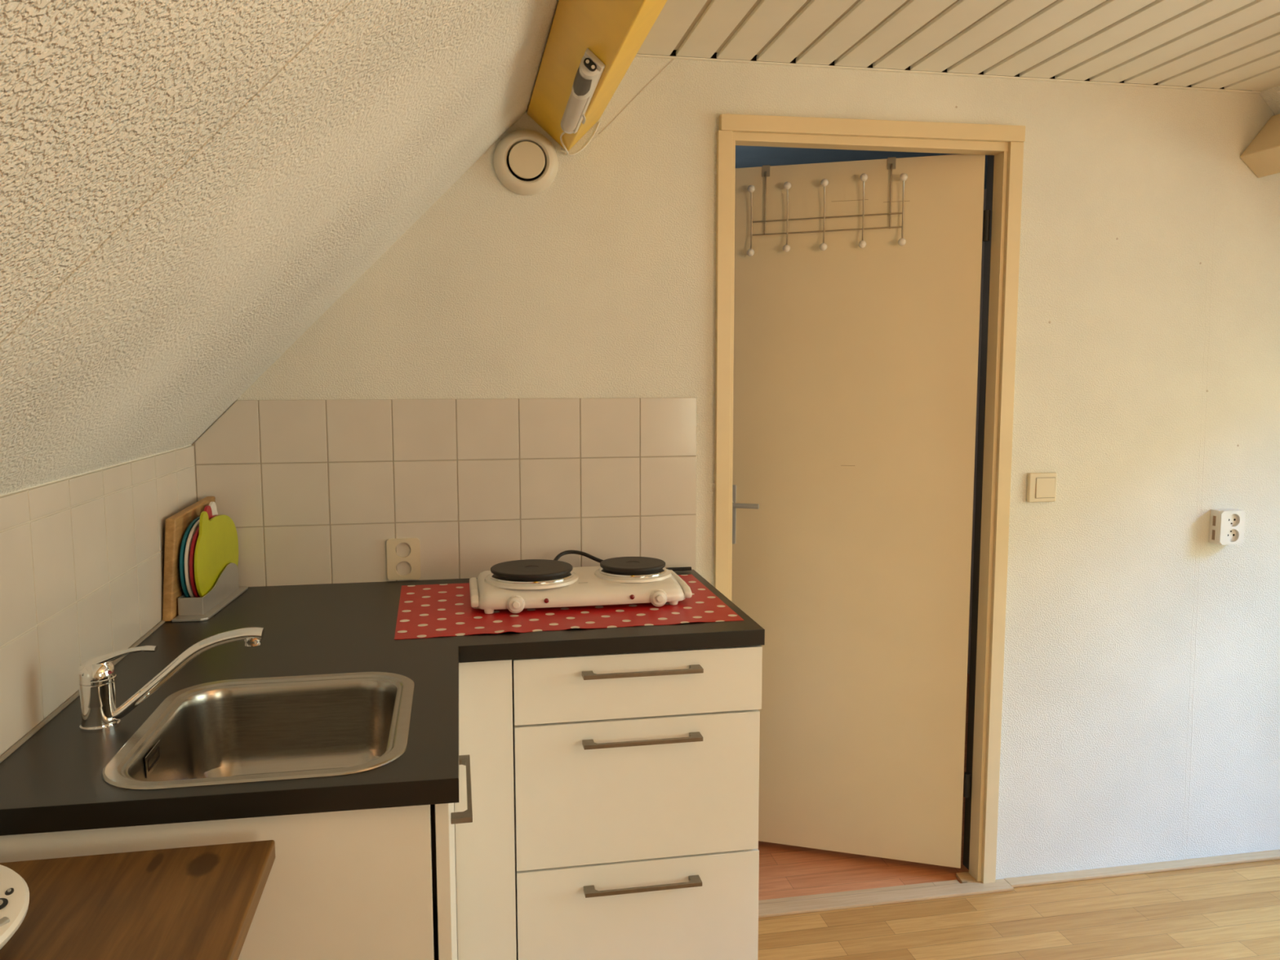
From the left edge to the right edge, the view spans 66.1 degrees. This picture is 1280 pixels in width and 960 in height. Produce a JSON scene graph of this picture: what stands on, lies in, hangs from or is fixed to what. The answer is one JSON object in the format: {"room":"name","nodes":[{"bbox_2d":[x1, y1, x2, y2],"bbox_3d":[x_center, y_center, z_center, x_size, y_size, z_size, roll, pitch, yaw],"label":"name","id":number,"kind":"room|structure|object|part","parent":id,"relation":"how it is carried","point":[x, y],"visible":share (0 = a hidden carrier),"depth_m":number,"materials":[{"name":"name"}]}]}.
{"room":"attic kitchen","nodes":[
{"label":"attic kitchen","id":0,"kind":"room"},
{"bbox_2d":[0,444,196,755],"bbox_3d":[-0.677,0.772,0.223,0.106,1.274,4.300,-1,6,-11],"label":"wall","id":1,"kind":"structure","parent":0,"point":[82,555],"depth_m":1.54,"materials":[{"name":"tile"}]},
{"bbox_2d":[0,0,558,494],"bbox_3d":[-0.240,-0.326,0.189,1.121,1.121,4.302,-1,6,-11],"label":"ceiling","id":2,"kind":"structure","parent":0,"point":[188,187],"depth_m":1.09,"materials":[{"name":"paint"}]},
{"bbox_2d":[527,0,666,151],"bbox_3d":[0.218,-0.646,0.244,0.173,0.166,4.300,-1,6,-11],"label":"roof beam","id":3,"kind":"structure","parent":2,"relation":"attached to","point":[615,31],"depth_m":1.75,"materials":[{"name":"paint"}]},
{"bbox_2d":[560,48,605,155],"bbox_3d":[-0.125,-0.778,2.033,0.095,0.092,0.663,0,6,-3],"label":"lamp","id":4,"kind":"object","parent":3,"relation":"attached to","point":[590,69],"visible":1,"depth_m":1.85,"materials":[{"name":"white plastic"}]},
{"bbox_2d":[561,90,587,131],"bbox_3d":[-0.134,-0.754,2.001,0.032,0.034,0.268,-1,6,-10],"label":"diffuser","id":5,"kind":"object","parent":4,"relation":"attached to","point":[576,107],"depth_m":1.99,"materials":[{"name":"white plastic"}]},
{"bbox_3d":[-0.158,-0.808,2.261,0.074,0.082,0.229,1,6,14],"label":"cord","id":6,"kind":"part","parent":4,"relation":"part of","materials":[{"name":"white plastic"}]},
{"bbox_2d":[191,57,1279,921],"bbox_3d":[0.776,-0.012,2.666,3.900,2.312,0.106,-1,6,-11],"label":"wall","id":7,"kind":"structure","parent":0,"point":[515,376],"depth_m":2.58,"materials":[{"name":"paint"}]},
{"bbox_2d":[386,537,420,580],"bbox_3d":[-0.571,0.191,2.376,0.078,0.100,0.014,-1,6,-11],"label":"wall socket","id":8,"kind":"object","parent":7,"relation":"attached to","point":[413,558],"visible":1,"depth_m":2.37,"materials":[{"name":"beige plastic"}]},
{"bbox_2d":[191,397,696,586],"bbox_3d":[-0.445,0.032,2.386,1.195,0.455,0.006,-1,6,-11],"label":"tile backsplash","id":9,"kind":"structure","parent":7,"relation":"attached to","point":[313,491],"depth_m":2.38,"materials":[{"name":"tile"}]},
{"bbox_2d":[493,128,558,195],"bbox_3d":[-0.268,-0.753,2.322,0.153,0.153,0.035,-1,6,-11],"label":"air vent","id":10,"kind":"object","parent":7,"relation":"attached to","point":[526,162],"visible":1,"depth_m":2.31,"materials":[{"name":"beige plastic"}]},
{"bbox_2d":[731,154,990,868],"bbox_3d":[0.569,0.113,2.800,0.753,1.989,0.098,2,6,17],"label":"door","id":11,"kind":"structure","parent":7,"relation":"in","point":[855,368],"depth_m":2.79,"materials":[{"name":"paint"}]},
{"bbox_3d":[0.271,0.101,2.895,0.024,0.175,0.007,2,6,17],"label":"handle plate","id":12,"kind":"part","parent":11,"relation":"part of","materials":[{"name":"metal"}]},
{"bbox_3d":[0.301,0.073,2.855,0.095,0.015,0.053,2,6,17],"label":"lever","id":13,"kind":"part","parent":11,"relation":"part of","materials":[{"name":"metal"}]},
{"bbox_2d":[746,156,907,256],"bbox_3d":[0.519,-0.756,2.737,0.435,0.253,0.078,2,6,17],"label":"hook rack","id":14,"kind":"object","parent":11,"relation":"attached to","point":[891,161],"visible":0.98,"depth_m":2.72,"materials":[{"name":"metal"}]},
{"bbox_3d":[0.354,-0.782,2.774,0.005,0.172,0.007,2,6,17],"label":"hanger rod","id":15,"kind":"part","parent":14,"relation":"part of","materials":[{"name":"metal"}]},
{"bbox_3d":[0.517,-0.691,2.730,0.412,0.009,0.004,2,6,17],"label":"rail","id":16,"kind":"part","parent":14,"relation":"part of","materials":[{"name":"metal"}]},
{"bbox_3d":[0.517,-0.728,2.726,0.412,0.009,0.004,2,6,17],"label":"rail","id":17,"kind":"part","parent":14,"relation":"part of","materials":[{"name":"metal"}]},
{"bbox_3d":[0.683,-0.772,2.676,0.005,0.172,0.007,2,6,17],"label":"hanger rod","id":18,"kind":"part","parent":14,"relation":"part of","materials":[{"name":"metal"}]},
{"bbox_2d":[713,113,1025,883],"bbox_3d":[0.585,0.114,2.640,0.820,2.068,0.132,-1,6,-11],"label":"door frame","id":19,"kind":"structure","parent":7,"relation":"attached to","point":[1003,144],"depth_m":2.60,"materials":[{"name":"paint"}]},
{"bbox_3d":[0.209,0.150,2.519,0.036,2.023,0.017,-1,6,-11],"label":"casing","id":20,"kind":"part","parent":19,"relation":"part of","materials":[{"name":"paint"}]},
{"bbox_3d":[0.979,0.131,2.664,0.038,2.029,0.017,-1,6,-11],"label":"casing","id":21,"kind":"part","parent":19,"relation":"part of","materials":[{"name":"paint"}]},
{"bbox_2d":[758,871,1013,918],"bbox_3d":[0.590,1.142,2.703,0.898,0.010,0.104,-1,6,-11],"label":"threshold","id":22,"kind":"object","parent":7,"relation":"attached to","point":[969,886],"depth_m":2.69,"materials":[{"name":"brown wood"}]},
{"bbox_2d":[635,53,1260,93],"bbox_3d":[0.782,-1.034,2.504,1.835,0.003,0.013,-1,6,-11],"label":"trim","id":23,"kind":"structure","parent":7,"relation":"attached to","point":[637,55],"depth_m":2.50,"materials":[{"name":"white wood"}]},
{"bbox_2d":[1026,472,1057,502],"bbox_3d":[1.093,0.020,2.674,0.083,0.080,0.017,-1,6,-11],"label":"light switch","id":24,"kind":"object","parent":7,"relation":"attached to","point":[1041,486],"visible":1,"depth_m":2.67,"materials":[{"name":"beige plastic"}]},
{"bbox_2d":[1004,848,1279,887],"bbox_3d":[1.821,1.118,2.916,1.602,0.009,0.040,-1,6,-11],"label":"baseboard","id":25,"kind":"structure","parent":7,"relation":"attached to","point":[1033,880],"depth_m":2.84,"materials":[{"name":"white wood"}]},
{"bbox_2d":[1208,508,1245,545],"bbox_3d":[1.660,0.132,2.780,0.078,0.096,0.042,-1,6,-11],"label":"wall socket","id":26,"kind":"object","parent":7,"relation":"attached to","point":[1227,526],"visible":1,"depth_m":2.77,"materials":[{"name":"white plastic"}]},
{"bbox_2d":[735,145,987,189],"bbox_3d":[0.548,-1.239,3.468,2.400,0.040,1.800,-1,6,-11],"label":"wall","id":27,"kind":"structure","parent":0,"point":[745,156],"depth_m":3.80,"materials":[{"name":"blue paint"}]},
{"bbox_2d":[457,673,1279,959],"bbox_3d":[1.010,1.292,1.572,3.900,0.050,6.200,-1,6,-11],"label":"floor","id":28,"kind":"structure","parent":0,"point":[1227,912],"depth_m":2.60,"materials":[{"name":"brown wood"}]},
{"bbox_2d":[0,840,275,959],"bbox_3d":[-0.544,0.904,0.831,0.364,0.882,0.710,-1,6,-11],"label":"side table","id":29,"kind":"object","parent":28,"relation":"on","point":[200,902],"visible":1,"depth_m":1.02,"materials":[{"name":"brown wood"}]},
{"bbox_2d":[0,864,29,949],"bbox_3d":[-0.670,0.422,0.911,0.179,0.061,0.176,-1,6,-11],"label":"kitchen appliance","id":30,"kind":"object","parent":29,"relation":"on","point":[14,890],"visible":1,"depth_m":0.94,"materials":[{"name":"white plastic"}]},
{"bbox_2d":[0,755,472,959],"bbox_3d":[-0.612,0.791,1.807,0.596,0.900,1.173,-1,6,-11],"label":"base cabinet","id":31,"kind":"object","parent":28,"relation":"on","point":[377,883],"visible":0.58,"depth_m":1.22,"materials":[{"name":"paint"}]},
{"bbox_3d":[-0.531,0.852,1.238,0.542,0.900,0.018,-1,6,-11],"label":"panel","id":32,"kind":"part","parent":31,"relation":"part of","materials":[{"name":"paint"}]},
{"bbox_2d":[0,569,764,835],"bbox_3d":[-0.330,0.318,1.811,1.184,0.036,1.219,-1,6,-11],"label":"countertop","id":33,"kind":"structure","parent":31,"relation":"on","point":[51,780],"depth_m":1.60,"materials":[{"name":"black laminate"}]},
{"bbox_2d":[77,626,264,733],"bbox_3d":[-0.667,0.281,1.404,0.250,0.133,0.051,-1,6,-11],"label":"mixer tap","id":34,"kind":"object","parent":33,"relation":"on","point":[100,713],"visible":1,"depth_m":1.38,"materials":[{"name":"silver metal"}]},
{"bbox_2d":[78,679,120,733],"bbox_3d":[-0.764,0.316,1.389,0.051,0.066,0.051,-1,6,-11],"label":"tap","id":35,"kind":"object","parent":34,"relation":"on","point":[100,713],"depth_m":1.37,"materials":[{"name":"silver metal"}]},
{"bbox_3d":[-0.736,0.255,1.388,0.100,0.039,0.042,-1,6,-11],"label":"lever","id":36,"kind":"part","parent":34,"relation":"part of","materials":[{"name":"silver metal"}]},
{"bbox_2d":[162,496,215,622],"bbox_3d":[-0.973,0.162,2.128,0.041,0.217,0.318,-1,6,-11],"label":"wooden board","id":37,"kind":"object","parent":33,"relation":"on","point":[175,526],"visible":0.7,"depth_m":2.00,"materials":[{"name":"brown wood"}]},
{"bbox_2d":[171,562,248,622],"bbox_3d":[-0.928,0.233,2.133,0.068,0.075,0.309,-1,6,-7],"label":"holder","id":38,"kind":"object","parent":33,"relation":"on","point":[226,589],"visible":0.66,"depth_m":2.08,"materials":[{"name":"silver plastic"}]},
{"bbox_2d":[179,515,199,597],"bbox_3d":[-0.952,0.160,2.145,0.006,0.202,0.285,-1,6,-7],"label":"board","id":39,"kind":"object","parent":38,"relation":"in","point":[191,525],"visible":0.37,"depth_m":2.02,"materials":[{"name":"teal plastic"}]},
{"bbox_2d":[184,502,217,597],"bbox_3d":[-0.942,0.157,2.145,0.006,0.209,0.288,-1,6,-7],"label":"board","id":40,"kind":"object","parent":38,"relation":"in","point":[212,504],"visible":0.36,"depth_m":2.02,"materials":[{"name":"white plastic"}]},
{"bbox_2d":[189,505,217,597],"bbox_3d":[-0.932,0.157,2.146,0.006,0.209,0.289,-1,6,-7],"label":"board","id":41,"kind":"object","parent":38,"relation":"in","point":[207,508],"visible":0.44,"depth_m":2.02,"materials":[{"name":"red plastic"}]},
{"bbox_2d":[194,511,238,597],"bbox_3d":[-0.922,0.159,2.147,0.006,0.204,0.294,-1,6,-7],"label":"board","id":42,"kind":"object","parent":38,"relation":"in","point":[216,547],"visible":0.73,"depth_m":2.11,"materials":[{"name":"plastic"}]},
{"bbox_2d":[102,671,414,789],"bbox_3d":[-0.519,0.421,1.418,0.374,0.156,0.431,-1,6,-11],"label":"sink","id":43,"kind":"object","parent":33,"relation":"in","point":[273,728],"visible":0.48,"depth_m":1.58,"materials":[{"name":"metal"}]},
{"bbox_3d":[-0.662,0.379,1.337,0.001,0.028,0.065,-1,6,-11],"label":"overflow plate","id":44,"kind":"part","parent":43,"relation":"part of","materials":[{"name":"metal"}]},
{"bbox_2d":[394,574,743,639],"bbox_3d":[-0.173,0.266,2.146,0.706,0.005,0.490,-1,6,-11],"label":"mat","id":45,"kind":"object","parent":33,"relation":"on","point":[424,611],"visible":0.59,"depth_m":2.04,"materials":[{"name":"red fabric"}]},
{"bbox_2d":[469,550,692,613],"bbox_3d":[-0.108,0.218,2.243,0.555,0.075,0.393,-1,6,-11],"label":"cooktop","id":46,"kind":"object","parent":45,"relation":"on","point":[517,585],"visible":1,"depth_m":2.10,"materials":[{"name":"metal"}]},
{"bbox_3d":[-0.256,0.259,2.030,0.038,0.038,0.024,-1,6,-11],"label":"knob","id":47,"kind":"part","parent":46,"relation":"part of","materials":[{"name":"plastic"}]},
{"bbox_3d":[-0.237,0.199,2.157,0.179,0.018,0.179,-1,6,-11],"label":"iron plate","id":48,"kind":"part","parent":46,"relation":"part of","materials":[{"name":"black metal"}]},
{"bbox_3d":[-0.065,0.203,2.421,0.402,0.066,0.091,-3,7,-29],"label":"power cord","id":49,"kind":"part","parent":46,"relation":"part of","materials":[{"name":"black rubber"}]},
{"bbox_3d":[-0.016,0.194,2.206,0.147,0.018,0.147,-1,6,-11],"label":"iron plate","id":50,"kind":"part","parent":46,"relation":"part of","materials":[{"name":"black metal"}]},
{"bbox_3d":[0.041,0.252,2.086,0.038,0.038,0.024,-1,6,-11],"label":"knob","id":51,"kind":"part","parent":46,"relation":"part of","materials":[{"name":"plastic"}]},
{"bbox_3d":[-0.303,0.765,1.568,0.017,0.788,0.593,-1,6,-10],"label":"cabinet door","id":52,"kind":"part","parent":31,"relation":"part of","materials":[{"name":"paint"}]},
{"bbox_3d":[-0.277,0.475,1.523,0.030,0.008,0.238,-1,6,-11],"label":"handle","id":53,"kind":"part","parent":31,"relation":"part of","materials":[{"name":"silver metal"}]},
{"bbox_2d":[453,644,762,959],"bbox_3d":[-0.105,0.750,2.189,0.600,0.902,0.608,-1,6,-11],"label":"base cabinet","id":54,"kind":"object","parent":28,"relation":"on","point":[615,797],"visible":0.94,"depth_m":1.91,"materials":[{"name":"paint"}]},
{"bbox_3d":[-0.001,0.603,1.922,0.482,0.284,0.019,-1,6,-11],"label":"drawer","id":55,"kind":"part","parent":54,"relation":"part of","materials":[{"name":"paint"}]},
{"bbox_3d":[0.000,0.933,1.958,0.484,0.372,0.019,-1,6,-11],"label":"drawer","id":56,"kind":"part","parent":54,"relation":"part of","materials":[{"name":"paint"}]},
{"bbox_3d":[0.000,0.394,1.900,0.486,0.127,0.019,-1,6,-11],"label":"drawer","id":57,"kind":"part","parent":54,"relation":"part of","materials":[{"name":"paint"}]},
{"bbox_3d":[0.006,0.500,1.888,0.231,0.008,0.030,-1,6,-11],"label":"handle","id":58,"kind":"part","parent":54,"relation":"part of","materials":[{"name":"silver metal"}]},
{"bbox_3d":[0.006,0.793,1.919,0.231,0.008,0.030,-1,6,-11],"label":"handle","id":59,"kind":"part","parent":54,"relation":"part of","materials":[{"name":"silver metal"}]},
{"bbox_3d":[0.005,0.366,1.873,0.231,0.008,0.030,-1,6,-11],"label":"handle","id":60,"kind":"part","parent":54,"relation":"part of","materials":[{"name":"silver metal"}]},
{"bbox_2d":[636,0,1279,91],"bbox_3d":[1.194,-0.845,0.409,2.000,0.060,4.300,-1,6,-11],"label":"ceiling","id":61,"kind":"structure","parent":0,"point":[1215,44],"depth_m":2.24,"materials":[{"name":"white wood"}]},
{"bbox_2d":[967,188,986,674],"bbox_3d":[0.540,-0.114,3.637,2.600,2.312,1.900,-1,6,-11],"label":"wall","id":62,"kind":"structure","parent":0,"point":[984,190],"depth_m":4.61,"materials":[{"name":"paint"}]},
{"bbox_2d":[1257,84,1279,115],"bbox_3d":[2.599,-0.388,0.725,1.140,1.140,4.300,-1,6,-11],"label":"ceiling","id":63,"kind":"structure","parent":0,"point":[1271,96],"depth_m":2.67,"materials":[{"name":"paint"}]},
{"bbox_2d":[1240,113,1279,177],"bbox_3d":[2.119,-0.692,0.601,0.160,0.166,4.300,-1,6,-11],"label":"roof beam","id":64,"kind":"structure","parent":63,"relation":"attached to","point":[1261,156],"depth_m":2.65,"materials":[{"name":"paint"}]}
]}

